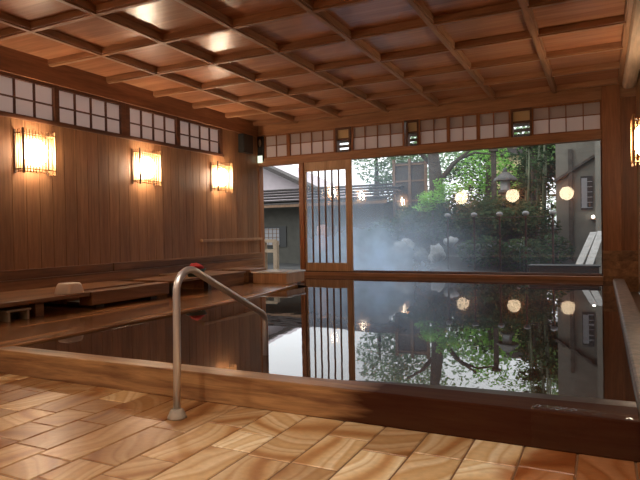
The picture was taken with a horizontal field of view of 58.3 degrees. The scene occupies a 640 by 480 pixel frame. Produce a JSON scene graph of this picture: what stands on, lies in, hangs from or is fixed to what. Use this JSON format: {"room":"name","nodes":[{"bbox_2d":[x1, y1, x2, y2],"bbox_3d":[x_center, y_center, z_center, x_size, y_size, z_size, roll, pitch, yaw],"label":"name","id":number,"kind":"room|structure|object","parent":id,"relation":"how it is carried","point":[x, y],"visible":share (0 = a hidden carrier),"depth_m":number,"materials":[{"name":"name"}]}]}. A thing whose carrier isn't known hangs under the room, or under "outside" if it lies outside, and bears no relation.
{"room":"spa","nodes":[
{"label":"spa","id":0,"kind":"room"},
{"bbox_2d":[0,45,259,280],"bbox_3d":[-4.203,-0.649,6.007,0.130,3.295,13.500,-1,1,26],"label":"wall","id":1,"kind":"structure","parent":0,"point":[92,211],"depth_m":8.36,"materials":[{"name":"brown wood"}]},
{"bbox_2d":[0,71,56,121],"bbox_3d":[-3.722,-1.763,6.976,0.062,0.489,1.187,-1,1,26],"label":"window","id":2,"kind":"structure","parent":1,"relation":"in","point":[19,95],"depth_m":7.16,"materials":[{"name":"paper"}]},
{"bbox_2d":[13,127,56,175],"bbox_3d":[-3.523,-1.083,7.124,0.174,0.544,0.474,-1,1,26],"label":"wall lamp","id":3,"kind":"object","parent":1,"relation":"attached to","point":[30,151],"visible":1,"depth_m":7.06,"materials":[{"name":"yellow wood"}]},
{"bbox_2d":[57,85,125,135],"bbox_3d":[-3.194,-1.787,8.051,0.062,0.489,1.207,-1,1,26],"label":"window","id":4,"kind":"structure","parent":1,"relation":"in","point":[75,108],"depth_m":8.02,"materials":[{"name":"paper"}]},
{"bbox_2d":[0,252,263,308],"bbox_3d":[-4.157,0.607,5.957,0.070,0.445,13.400,-1,1,26],"label":"bench","id":5,"kind":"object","parent":1,"relation":"attached to","point":[12,284],"depth_m":8.30,"materials":[{"name":"brown wood"}]},
{"bbox_2d":[131,147,161,185],"bbox_3d":[-2.668,-1.121,8.865,0.174,0.544,0.474,-1,1,26],"label":"wall lamp","id":6,"kind":"object","parent":1,"relation":"attached to","point":[143,166],"visible":1,"depth_m":8.78,"materials":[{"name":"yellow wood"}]},
{"bbox_2d":[126,103,178,145],"bbox_3d":[-2.664,-1.810,9.129,0.062,0.489,1.185,-1,1,26],"label":"window","id":7,"kind":"structure","parent":1,"relation":"in","point":[142,123],"depth_m":9.13,"materials":[{"name":"paper"}]},
{"bbox_2d":[178,117,222,153],"bbox_3d":[-2.128,-1.834,10.220,0.062,0.489,1.244,-1,1,26],"label":"window","id":8,"kind":"structure","parent":1,"relation":"in","point":[192,134],"depth_m":10.20,"materials":[{"name":"paper"}]},
{"bbox_2d":[210,161,233,192],"bbox_3d":[-1.808,-1.159,10.614,0.174,0.544,0.474,-1,1,26],"label":"wall lamp","id":9,"kind":"object","parent":1,"relation":"attached to","point":[219,174],"visible":1,"depth_m":10.53,"materials":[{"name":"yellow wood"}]},
{"bbox_2d":[201,238,261,241],"bbox_3d":[-1.663,-0.004,10.970,0.095,0.050,1.980,-1,1,26],"label":"towel rail","id":10,"kind":"object","parent":1,"relation":"attached to","point":[232,239],"visible":1,"depth_m":10.82,"materials":[{"name":"brown wood"}]},
{"bbox_2d":[238,133,252,153],"bbox_3d":[-1.468,-1.901,11.367,0.136,0.360,0.340,-1,1,26],"label":"speaker","id":11,"kind":"object","parent":1,"relation":"attached to","point":[245,141],"visible":1,"depth_m":11.24},
{"bbox_2d":[244,135,252,152],"bbox_3d":[-1.409,-1.901,11.338,0.006,0.320,0.300,-1,1,26],"label":"grille","id":12,"kind":"object","parent":11,"relation":"attached to","point":[248,139],"depth_m":11.33,"materials":[{"name":"brown paint"}]},
{"bbox_2d":[264,239,278,269],"bbox_3d":[-1.097,0.411,12.695,0.390,0.850,0.100,-1,1,26],"label":"wooden rack","id":13,"kind":"object","parent":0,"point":[275,250],"visible":0.61,"depth_m":12.62,"materials":[{"name":"brown wood"}]},
{"bbox_2d":[0,0,633,125],"bbox_3d":[-1.142,-2.333,4.522,7.170,0.200,13.800,-1,1,26],"label":"ceiling","id":14,"kind":"structure","parent":0,"point":[261,62],"depth_m":7.00,"materials":[{"name":"brown wood"}]},
{"bbox_2d":[622,0,639,88],"bbox_3d":[2.733,-2.319,4.725,0.185,0.215,8.980,-1,1,26],"label":"log beam","id":15,"kind":"structure","parent":14,"relation":"attached to","point":[632,63],"depth_m":6.96,"materials":[{"name":"brown wood"}]},
{"bbox_2d":[0,285,639,479],"bbox_3d":[-1.362,0.968,4.591,7.642,0.004,13.400,-1,1,26],"label":"floor","id":16,"kind":"structure","parent":0,"point":[50,429],"depth_m":2.69,"materials":[{"name":"wood"}]},
{"bbox_2d":[0,282,297,346],"bbox_3d":[-1.816,0.841,8.061,2.270,0.177,7.308,-1,1,26],"label":"wooden deck","id":17,"kind":"object","parent":16,"relation":"on","point":[57,321],"visible":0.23,"depth_m":6.14,"materials":[{"name":"brown wood"}]},
{"bbox_2d":[0,307,30,321],"bbox_3d":[-3.096,0.749,5.789,0.200,0.111,0.270,-1,1,26],"label":"wooden stool","id":18,"kind":"object","parent":17,"relation":"on","point":[21,312],"visible":1,"depth_m":5.76,"materials":[{"name":"brown wood"}]},
{"bbox_2d":[0,290,89,316],"bbox_3d":[-3.515,0.713,5.911,1.100,0.195,1.880,-1,1,26],"label":"bench","id":19,"kind":"object","parent":17,"relation":"on","point":[36,299],"visible":0.96,"depth_m":6.07,"materials":[{"name":"brown wood"}]},
{"bbox_2d":[54,282,83,294],"bbox_3d":[-2.806,0.537,6.428,0.262,0.119,0.262,-1,1,26],"label":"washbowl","id":20,"kind":"object","parent":19,"relation":"on","point":[67,288],"visible":1,"depth_m":6.34,"materials":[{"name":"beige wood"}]},
{"bbox_2d":[29,281,168,306],"bbox_3d":[-2.801,0.682,7.354,1.110,0.195,1.300,-1,1,26],"label":"bench","id":21,"kind":"object","parent":17,"relation":"on","point":[101,293],"visible":0.82,"depth_m":7.04,"materials":[{"name":"brown paint"}]},
{"bbox_2d":[131,275,212,295],"bbox_3d":[-2.124,0.649,8.324,0.730,0.210,0.920,-1,1,26],"label":"stand","id":22,"kind":"object","parent":17,"relation":"on","point":[170,279],"visible":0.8,"depth_m":8.06,"materials":[{"name":"brown paint"}]},
{"bbox_2d":[187,268,205,276],"bbox_3d":[-1.846,0.483,8.518,0.312,0.108,0.312,-1,1,26],"label":"washbowl","id":23,"kind":"object","parent":22,"relation":"on","point":[204,269],"visible":0.33,"depth_m":8.42,"materials":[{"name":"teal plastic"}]},
{"bbox_2d":[190,263,203,268],"bbox_3d":[-1.838,0.405,8.523,0.242,0.143,0.249,-1,1,-11],"label":"folded cloth","id":24,"kind":"object","parent":23,"relation":"in","point":[197,265],"visible":0.57,"depth_m":8.45,"materials":[{"name":"red fabric"}]},
{"bbox_2d":[159,271,245,288],"bbox_3d":[-1.889,0.633,9.300,1.030,0.208,0.940,-1,1,26],"label":"bench","id":25,"kind":"object","parent":17,"relation":"on","point":[227,278],"visible":0.56,"depth_m":9.05,"materials":[{"name":"brown wood"}]},
{"bbox_2d":[222,267,265,282],"bbox_3d":[-1.317,0.607,9.977,0.580,0.223,0.520,-1,1,26],"label":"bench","id":26,"kind":"object","parent":17,"relation":"on","point":[248,276],"visible":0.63,"depth_m":9.72,"materials":[{"name":"brown wood"}]},
{"bbox_2d":[251,269,305,283],"bbox_3d":[-0.693,0.615,9.726,0.680,0.191,0.660,-1,1,26],"label":"box","id":27,"kind":"object","parent":17,"relation":"on","point":[272,276],"visible":1,"depth_m":9.49,"materials":[{"name":"brown wood"}]},
{"bbox_2d":[167,266,268,420],"bbox_3d":[-0.592,0.553,3.542,0.104,0.823,1.003,-1,1,26],"label":"handrail","id":28,"kind":"object","parent":16,"relation":"on","point":[176,413],"visible":1,"depth_m":3.14,"materials":[{"name":"silver metal"}]},
{"bbox_2d":[0,346,639,461],"bbox_3d":[1.024,0.810,6.598,4.278,0.173,7.188,-1,1,26],"label":"pool edge","id":29,"kind":"object","parent":16,"relation":"on","point":[607,428],"visible":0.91,"depth_m":2.96,"materials":[{"name":"brown paint"}]},
{"bbox_2d":[20,275,639,415],"bbox_3d":[0.524,0.740,6.997,5.550,0.001,7.190,-1,1,26],"label":"water","id":30,"kind":"object","parent":29,"relation":"in","point":[553,337],"visible":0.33,"depth_m":4.64,"materials":[{"name":"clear liquid"}]},
{"bbox_2d":[613,279,639,416],"bbox_3d":[3.018,0.770,5.599,0.180,0.205,7.280,-1,1,26],"label":"stone kerb","id":31,"kind":"object","parent":16,"relation":"on","point":[629,313],"visible":0.75,"depth_m":4.58,"materials":[{"name":"stone"}]},
{"bbox_2d":[258,84,638,291],"bbox_3d":[1.839,-0.816,10.435,7.070,3.295,0.320,-1,1,26],"label":"window frame","id":32,"kind":"structure","parent":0,"point":[619,178],"depth_m":9.40,"materials":[{"name":"brown wood"}]},
{"bbox_2d":[257,136,264,162],"bbox_3d":[-1.214,-1.859,11.849,0.125,0.545,0.114,-1,1,26],"label":"emergency light","id":33,"kind":"object","parent":32,"relation":"attached to","point":[260,140],"visible":1,"depth_m":11.81,"materials":[{"name":"black plastic"}]},
{"bbox_2d":[264,133,287,157],"bbox_3d":[-0.874,-1.918,11.777,0.564,0.472,0.120,-1,1,26],"label":"window","id":34,"kind":"structure","parent":32,"relation":"in","point":[275,146],"depth_m":11.75,"materials":[{"name":"paper"}]},
{"bbox_2d":[288,128,335,156],"bbox_3d":[-0.150,-1.926,11.421,1.039,0.472,0.120,-1,1,26],"label":"window","id":35,"kind":"structure","parent":32,"relation":"in","point":[316,141],"depth_m":11.39,"materials":[{"name":"paper"}]},
{"bbox_2d":[304,159,353,270],"bbox_3d":[0.162,-0.469,11.261,1.025,2.149,0.040,-1,1,26],"label":"door","id":36,"kind":"structure","parent":32,"relation":"in","point":[338,165],"depth_m":11.21,"materials":[{"name":"brown wood"}]},
{"bbox_2d":[335,127,350,151],"bbox_3d":[0.467,-1.934,11.117,0.310,0.472,0.140,-1,1,26],"label":"window","id":37,"kind":"structure","parent":32,"relation":"in","point":[344,133],"depth_m":11.10,"materials":[{"name":"brown wood"}]},
{"bbox_2d":[351,121,405,150],"bbox_3d":[1.095,-1.941,10.809,1.054,0.472,0.120,-1,1,26],"label":"window","id":38,"kind":"structure","parent":32,"relation":"in","point":[391,134],"depth_m":10.77,"materials":[{"name":"paper"}]},
{"bbox_2d":[406,119,418,145],"bbox_3d":[1.708,-1.948,10.508,0.235,0.472,0.140,-1,1,26],"label":"window","id":39,"kind":"structure","parent":32,"relation":"in","point":[412,126],"depth_m":10.48,"materials":[{"name":"brown wood"}]},
{"bbox_2d":[340,123,529,151],"bbox_3d":[1.948,-2.012,10.901,6.680,0.390,0.720,-1,1,26],"label":"air vent","id":40,"kind":"object","parent":32,"relation":"attached to","point":[522,124],"visible":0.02,"depth_m":10.43,"materials":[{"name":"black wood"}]},
{"bbox_2d":[418,110,510,144],"bbox_3d":[2.527,-1.958,10.105,1.604,0.472,0.120,-1,1,26],"label":"window","id":41,"kind":"structure","parent":32,"relation":"in","point":[495,124],"depth_m":10.06,"materials":[{"name":"paper"}]},
{"bbox_2d":[353,140,602,274],"bbox_3d":[2.555,-0.495,10.137,4.372,2.155,0.055,-1,1,26],"label":"window","id":42,"kind":"structure","parent":32,"relation":"in","point":[378,260],"depth_m":10.81,"materials":[{"name":"clear glass"}]},
{"bbox_2d":[511,107,531,136],"bbox_3d":[3.399,-1.969,9.676,0.335,0.472,0.140,-1,1,26],"label":"window","id":43,"kind":"structure","parent":32,"relation":"in","point":[523,115],"depth_m":9.64,"materials":[{"name":"brown wood"}]},
{"bbox_2d":[532,100,601,135],"bbox_3d":[4.016,-1.976,9.373,1.064,0.472,0.120,-1,1,26],"label":"window","id":44,"kind":"structure","parent":32,"relation":"in","point":[580,116],"depth_m":9.33,"materials":[{"name":"paper"}]},
{"bbox_2d":[636,71,639,293],"bbox_3d":[2.016,-0.722,2.894,0.100,3.295,13.400,-1,1,26],"label":"wall","id":45,"kind":"structure","parent":0,"point":[638,79],"depth_m":8.52,"materials":[{"name":"brown wood"}]},
{"bbox_2d":[630,114,639,165],"bbox_3d":[3.703,-1.154,6.647,0.174,0.544,0.474,-1,1,26],"label":"wall lamp","id":46,"kind":"object","parent":45,"relation":"attached to","point":[635,133],"visible":1,"depth_m":6.52,"materials":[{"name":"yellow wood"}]},
{"label":"outside","id":47,"kind":"structure","parent":0,"visible":0},
{"bbox_2d":[268,223,575,271],"bbox_3d":[2.007,0.034,24.480,34.000,1.274,25.000,-1,1,26],"label":"ground","id":48,"kind":"structure","parent":47,"point":[455,264],"depth_m":13.03,"materials":[{"name":"soil"}]},
{"bbox_2d":[263,165,358,200],"bbox_3d":[-4.637,-2.313,29.838,17.469,6.022,6.450,-1,1,26],"label":"gabled house","id":49,"kind":"structure","parent":48,"relation":"on","point":[284,176],"depth_m":25.81,"materials":[{"name":"paint"}]},
{"bbox_2d":[327,227,336,262],"bbox_3d":[0.199,0.265,12.501,0.480,1.100,0.200,-1,1,26],"label":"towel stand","id":50,"kind":"object","parent":48,"relation":"on","point":[329,229],"visible":0.45,"depth_m":12.43,"materials":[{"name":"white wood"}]},
{"bbox_2d":[317,225,325,251],"bbox_3d":[0.047,-0.038,12.494,0.259,0.589,0.025,-1,1,26],"label":"towel","id":51,"kind":"object","parent":50,"relation":"hanging from","point":[322,227],"visible":0.68,"depth_m":12.48,"materials":[{"name":"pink fabric"}]},
{"bbox_2d":[264,182,403,263],"bbox_3d":[-2.049,-0.462,19.246,9.750,2.500,2.050,-1,1,26],"label":"annex building","id":52,"kind":"structure","parent":48,"relation":"on","point":[281,217],"depth_m":17.88,"materials":[{"name":"tile"}]},
{"bbox_2d":[265,228,279,244],"bbox_3d":[-1.768,-0.099,18.652,1.030,0.540,0.014,-1,1,26],"label":"window","id":53,"kind":"structure","parent":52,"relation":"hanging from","point":[270,233],"depth_m":18.51,"materials":[{"name":"grey paper"}]},
{"bbox_2d":[357,227,400,253],"bbox_3d":[1.469,0.036,14.230,1.143,0.759,0.974,-1,1,26],"label":"shrub","id":54,"kind":"object","parent":48,"relation":"on","point":[369,233],"visible":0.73,"depth_m":14.11,"materials":[{"name":"green plant"}]},
{"bbox_2d":[365,217,406,242],"bbox_3d":[1.761,-0.229,14.948,1.128,0.756,0.976,-1,1,26],"label":"shrub","id":55,"kind":"object","parent":48,"relation":"on","point":[389,223],"visible":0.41,"depth_m":14.86,"materials":[{"name":"green plant"}]},
{"bbox_2d":[352,136,442,195],"bbox_3d":[2.638,-1.806,19.436,3.174,5.143,2.128,-1,1,9],"label":"tree","id":56,"kind":"object","parent":48,"relation":"on","point":[377,170],"visible":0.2,"depth_m":19.30,"materials":[{"name":"green plant"}]},
{"bbox_2d":[388,246,412,261],"bbox_3d":[1.829,0.418,13.604,0.852,0.538,0.627,-1,1,26],"label":"boulder","id":57,"kind":"object","parent":48,"relation":"on","point":[395,255],"visible":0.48,"depth_m":13.32,"materials":[{"name":"grey stone"}]},
{"bbox_2d":[391,238,415,249],"bbox_3d":[2.024,0.151,13.850,0.509,0.394,0.518,-2,1,-37],"label":"boulder","id":58,"kind":"object","parent":48,"relation":"on","point":[405,243],"visible":0.65,"depth_m":13.67,"materials":[{"name":"grey stone"}]},
{"bbox_2d":[392,159,427,235],"bbox_3d":[2.770,-0.878,17.554,1.080,3.200,0.140,-1,1,26],"label":"screen","id":59,"kind":"object","parent":48,"relation":"on","point":[413,175],"visible":0.54,"depth_m":17.52,"materials":[{"name":"glass"}]},
{"bbox_2d":[394,203,430,227],"bbox_3d":[2.570,-0.644,15.669,1.140,0.753,0.972,-1,1,26],"label":"shrub","id":60,"kind":"object","parent":48,"relation":"on","point":[404,207],"visible":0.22,"depth_m":15.62,"materials":[{"name":"green plant"}]},
{"bbox_2d":[392,209,435,236],"bbox_3d":[2.346,-0.415,14.323,1.162,0.751,0.957,-1,1,26],"label":"shrub","id":61,"kind":"object","parent":48,"relation":"on","point":[408,215],"visible":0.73,"depth_m":14.21,"materials":[{"name":"green plant"}]},
{"bbox_2d":[411,248,428,262],"bbox_3d":[2.353,0.421,13.245,0.527,0.499,0.491,-1,1,-10],"label":"boulder","id":62,"kind":"object","parent":48,"relation":"on","point":[421,255],"visible":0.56,"depth_m":13.03,"materials":[{"name":"grey stone"}]},
{"bbox_2d":[409,200,447,226],"bbox_3d":[2.840,-0.670,14.870,1.160,0.748,0.952,-1,1,26],"label":"shrub","id":63,"kind":"object","parent":48,"relation":"on","point":[417,205],"visible":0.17,"depth_m":14.75,"materials":[{"name":"green plant"}]},
{"bbox_2d":[428,243,445,263],"bbox_3d":[2.644,0.379,12.937,0.421,0.620,0.434,-1,1,-11],"label":"boulder","id":64,"kind":"object","parent":48,"relation":"on","point":[437,254],"visible":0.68,"depth_m":12.79,"materials":[{"name":"grey stone"}]},
{"bbox_2d":[414,211,460,240],"bbox_3d":[2.808,-0.315,13.758,1.160,0.784,1.002,-1,1,26],"label":"shrub","id":65,"kind":"object","parent":48,"relation":"on","point":[439,227],"visible":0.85,"depth_m":13.62,"materials":[{"name":"green plant"}]},
{"bbox_2d":[412,178,463,244],"bbox_3d":[2.767,-0.612,13.466,1.219,1.636,0.864,-1,1,26],"label":"tree","id":66,"kind":"object","parent":48,"relation":"on","point":[430,198],"visible":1,"depth_m":13.44,"materials":[{"name":"green plant"}]},
{"bbox_2d":[444,213,450,268],"bbox_3d":[2.755,0.089,12.356,0.140,1.328,0.136,-1,1,26],"label":"post","id":67,"kind":"object","parent":48,"relation":"on","point":[447,215],"visible":0.97,"depth_m":12.34,"materials":[{"name":"black"}]},
{"bbox_2d":[443,236,458,247],"bbox_3d":[2.969,0.043,13.023,0.306,0.263,0.326,-1,1,-5],"label":"boulder","id":68,"kind":"object","parent":48,"relation":"on","point":[452,240],"visible":0.81,"depth_m":12.93,"materials":[{"name":"grey stone"}]},
{"bbox_2d":[429,198,473,225],"bbox_3d":[3.289,-0.685,14.427,1.025,0.752,1.076,-1,1,-29],"label":"shrub","id":69,"kind":"object","parent":48,"relation":"on","point":[455,207],"visible":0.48,"depth_m":14.28,"materials":[{"name":"green plant"}]},
{"bbox_2d":[413,142,492,221],"bbox_3d":[3.643,-2.331,16.152,4.022,3.866,1.830,-1,1,32],"label":"tree","id":70,"kind":"object","parent":48,"relation":"on","point":[433,161],"visible":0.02,"depth_m":15.64,"materials":[{"name":"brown plant"}]},
{"bbox_2d":[365,144,556,231],"bbox_3d":[6.002,-1.810,21.030,9.715,4.857,2.350,-1,1,25],"label":"trees","id":71,"kind":"object","parent":48,"relation":"on","point":[551,167],"visible":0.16,"depth_m":20.30,"materials":[{"name":"green plant"}]},
{"bbox_2d":[449,211,495,240],"bbox_3d":[3.554,-0.302,13.420,1.092,0.751,0.969,-1,1,-4],"label":"shrub","id":72,"kind":"object","parent":48,"relation":"on","point":[454,219],"visible":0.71,"depth_m":13.28,"materials":[{"name":"green plant"}]},
{"bbox_2d":[452,195,492,215],"bbox_3d":[3.961,-0.765,14.619,1.181,0.780,0.971,-1,1,26],"label":"shrub","id":73,"kind":"object","parent":48,"relation":"on","point":[475,198],"visible":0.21,"depth_m":14.55,"materials":[{"name":"green plant"}]},
{"bbox_2d":[471,212,476,269],"bbox_3d":[3.258,0.085,12.109,0.140,1.332,0.136,-1,1,26],"label":"post","id":74,"kind":"object","parent":48,"relation":"on","point":[474,214],"visible":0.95,"depth_m":12.09,"materials":[{"name":"black metal"}]},
{"bbox_2d":[456,243,494,258],"bbox_3d":[3.490,0.283,12.877,0.748,0.436,0.689,-1,1,-5],"label":"boulder","id":75,"kind":"object","parent":48,"relation":"on","point":[485,251],"visible":0.18,"depth_m":12.66,"materials":[{"name":"grey stone"}]},
{"bbox_2d":[454,201,498,229],"bbox_3d":[3.801,-0.571,13.835,1.198,0.760,0.969,-1,1,26],"label":"shrub","id":76,"kind":"object","parent":48,"relation":"on","point":[465,209],"visible":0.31,"depth_m":13.72,"materials":[{"name":"green plant"}]},
{"bbox_2d":[405,126,555,217],"bbox_3d":[10.026,-4.145,29.470,12.596,6.238,4.195,-1,1,26],"label":"trees","id":77,"kind":"object","parent":48,"relation":"on","point":[448,153],"visible":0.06,"depth_m":30.06,"materials":[{"name":"green plant"}]},
{"bbox_2d":[455,235,508,267],"bbox_3d":[3.501,0.263,12.334,1.162,0.762,0.956,-1,1,26],"label":"shrub","id":78,"kind":"object","parent":48,"relation":"on","point":[485,240],"visible":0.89,"depth_m":12.20,"materials":[{"name":"green plant"}]},
{"bbox_2d":[453,148,523,199],"bbox_3d":[5.129,-1.985,17.592,2.202,3.103,1.616,-1,1,26],"label":"tree","id":79,"kind":"object","parent":48,"relation":"on","point":[487,180],"visible":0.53,"depth_m":17.45,"materials":[{"name":"green plant"}]},
{"bbox_2d":[467,208,516,237],"bbox_3d":[3.977,-0.363,13.335,1.186,0.764,0.981,-1,1,26],"label":"shrub","id":80,"kind":"object","parent":48,"relation":"on","point":[496,226],"visible":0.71,"depth_m":13.11,"materials":[{"name":"green plant"}]},
{"bbox_2d":[489,149,497,198],"bbox_3d":[4.702,-1.117,15.507,0.220,2.660,0.220,-1,1,26],"label":"gate post","id":81,"kind":"object","parent":48,"relation":"on","point":[493,151],"visible":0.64,"depth_m":15.45,"materials":[{"name":"brown wood"}]},
{"bbox_2d":[475,196,511,209],"bbox_3d":[4.548,-0.792,15.142,1.159,0.759,0.961,-1,1,26],"label":"shrub","id":82,"kind":"object","parent":48,"relation":"on","point":[485,196],"visible":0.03,"depth_m":15.03,"materials":[{"name":"green plant"}]},
{"bbox_2d":[496,212,502,271],"bbox_3d":[3.724,0.085,11.879,0.140,1.343,0.136,-1,1,26],"label":"post","id":83,"kind":"object","parent":48,"relation":"on","point":[499,214],"visible":0.96,"depth_m":11.86,"materials":[{"name":"black metal"}]},
{"bbox_2d":[456,216,552,218],"bbox_3d":[3.674,-0.460,11.858,2.100,0.014,0.014,-1,1,26],"label":"rope","id":84,"kind":"object","parent":83,"relation":"attached to","point":[530,216],"visible":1,"depth_m":11.80,"materials":[{"name":"black fabric"}]},
{"bbox_2d":[493,167,516,209],"bbox_3d":[4.712,-1.151,14.598,0.600,1.400,0.520,-1,1,26],"label":"stone lantern","id":85,"kind":"object","parent":48,"relation":"on","point":[505,177],"visible":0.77,"depth_m":14.50,"materials":[{"name":"grey stone"}]},
{"bbox_2d":[483,195,530,222],"bbox_3d":[4.532,-0.725,14.013,1.196,0.765,1.002,-1,1,26],"label":"shrub","id":86,"kind":"object","parent":48,"relation":"on","point":[506,202],"visible":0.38,"depth_m":13.88,"materials":[{"name":"green plant"}]},
{"bbox_2d":[478,146,541,209],"bbox_3d":[8.547,-1.775,24.680,3.000,4.600,2.700,-1,1,26],"label":"tree","id":87,"kind":"object","parent":48,"relation":"on","point":[512,149],"visible":0.11,"depth_m":23.75,"materials":[{"name":"plant"}]},
{"bbox_2d":[498,243,532,260],"bbox_3d":[4.272,0.293,12.604,0.893,0.446,0.613,-1,1,26],"label":"boulder","id":88,"kind":"object","parent":48,"relation":"on","point":[516,243],"visible":0.07,"depth_m":12.36,"materials":[{"name":"grey stone"}]},
{"bbox_2d":[494,204,545,237],"bbox_3d":[4.554,-0.442,13.138,1.209,0.770,0.972,-1,1,26],"label":"shrub","id":89,"kind":"object","parent":48,"relation":"on","point":[514,212],"visible":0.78,"depth_m":12.98,"materials":[{"name":"green plant"}]},
{"bbox_2d":[494,237,551,271],"bbox_3d":[4.229,0.307,11.960,1.176,0.765,0.950,-1,1,26],"label":"shrub","id":90,"kind":"object","parent":48,"relation":"on","point":[521,260],"visible":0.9,"depth_m":11.85,"materials":[{"name":"green plant"}]},
{"bbox_2d":[515,126,533,203],"bbox_3d":[5.923,-2.109,16.689,0.596,3.431,0.685,-1,1,26],"label":"bamboo","id":91,"kind":"object","parent":48,"relation":"on","point":[525,155],"visible":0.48,"depth_m":16.63,"materials":[{"name":"green plant"}]},
{"bbox_2d":[522,211,528,271],"bbox_3d":[4.182,0.093,11.654,0.140,1.371,0.136,-1,1,26],"label":"post","id":92,"kind":"object","parent":48,"relation":"on","point":[525,213],"visible":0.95,"depth_m":11.64,"materials":[{"name":"black metal"}]},
{"bbox_2d":[516,126,535,202],"bbox_3d":[5.716,-2.039,15.854,0.549,3.343,0.782,-2,1,-32],"label":"bamboo","id":93,"kind":"object","parent":48,"relation":"on","point":[523,184],"visible":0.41,"depth_m":15.84,"materials":[{"name":"green plant"}]},
{"bbox_2d":[509,200,555,225],"bbox_3d":[5.339,-0.637,14.518,1.153,0.763,0.959,-1,1,26],"label":"shrub","id":94,"kind":"object","parent":48,"relation":"on","point":[548,208],"visible":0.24,"depth_m":14.37,"materials":[{"name":"green plant"}]},
{"bbox_2d":[514,126,555,212],"bbox_3d":[6.780,-2.352,17.670,2.976,3.774,1.874,-1,1,26],"label":"tree","id":95,"kind":"object","parent":48,"relation":"on","point":[534,197],"visible":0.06,"depth_m":17.79,"materials":[{"name":"green plant"}]},
{"bbox_2d":[525,126,545,226],"bbox_3d":[6.127,-2.121,16.241,0.662,3.604,0.619,-1,1,26],"label":"bamboo","id":96,"kind":"object","parent":48,"relation":"on","point":[531,181],"visible":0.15,"depth_m":16.19,"materials":[{"name":"green plant"}]},
{"bbox_2d":[534,150,542,209],"bbox_3d":[6.460,-2.240,17.050,0.671,3.604,0.514,-1,1,-31],"label":"bamboo","id":97,"kind":"object","parent":48,"relation":"on","point":[540,150],"visible":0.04,"depth_m":17.02,"materials":[{"name":"green plant"}]},
{"bbox_2d":[516,212,561,240],"bbox_3d":[5.099,-0.290,13.531,1.156,0.752,0.984,-1,1,26],"label":"shrub","id":98,"kind":"object","parent":48,"relation":"on","point":[547,220],"visible":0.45,"depth_m":13.36,"materials":[{"name":"green plant"}]},
{"bbox_2d":[529,145,553,235],"bbox_3d":[5.970,-1.875,15.467,0.682,3.671,0.497,-1,1,26],"label":"bamboo","id":99,"kind":"object","parent":48,"relation":"on","point":[543,155],"visible":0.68,"depth_m":15.47,"materials":[{"name":"green plant"}]},
{"bbox_2d":[535,145,551,229],"bbox_3d":[6.504,-2.086,16.538,0.623,3.913,0.551,-1,1,-21],"label":"bamboo","id":100,"kind":"object","parent":48,"relation":"on","point":[541,148],"visible":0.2,"depth_m":16.57,"materials":[{"name":"green plant"}]},
{"bbox_2d":[524,234,575,262],"bbox_3d":[5.068,0.234,12.783,1.175,0.747,0.933,-1,1,26],"label":"shrub","id":101,"kind":"object","parent":48,"relation":"on","point":[568,252],"visible":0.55,"depth_m":12.60,"materials":[{"name":"green plant"}]},
{"bbox_2d":[549,210,555,263],"bbox_3d":[4.640,0.112,11.430,0.140,1.418,0.136,-1,1,26],"label":"post","id":102,"kind":"object","parent":48,"relation":"on","point":[552,212],"visible":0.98,"depth_m":11.41,"materials":[{"name":"black"}]},
{"bbox_2d":[528,264,600,272],"bbox_3d":[4.217,0.613,9.921,1.140,0.365,0.440,-1,1,26],"label":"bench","id":103,"kind":"object","parent":48,"relation":"on","point":[537,268],"visible":0.51,"depth_m":9.77,"materials":[{"name":"grey paint"}]},
{"bbox_2d":[553,141,601,272],"bbox_3d":[7.898,-1.925,13.975,4.116,5.200,5.880,-1,1,26],"label":"wall","id":104,"kind":"structure","parent":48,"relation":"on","point":[578,164],"depth_m":14.57,"materials":[{"name":"grey paint"}]},
{"bbox_2d":[576,232,596,263],"bbox_3d":[5.181,0.245,11.245,0.130,0.793,1.387,0,1,39],"label":"plank","id":105,"kind":"object","parent":48,"relation":"on","point":[581,259],"visible":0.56,"depth_m":11.33,"materials":[{"name":"wood"}]},
{"bbox_2d":[585,231,601,263],"bbox_3d":[5.276,0.251,11.087,0.130,0.843,1.576,0,1,36],"label":"plank","id":106,"kind":"object","parent":48,"relation":"on","point":[597,241],"visible":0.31,"depth_m":11.16,"materials":[{"name":"wood"}]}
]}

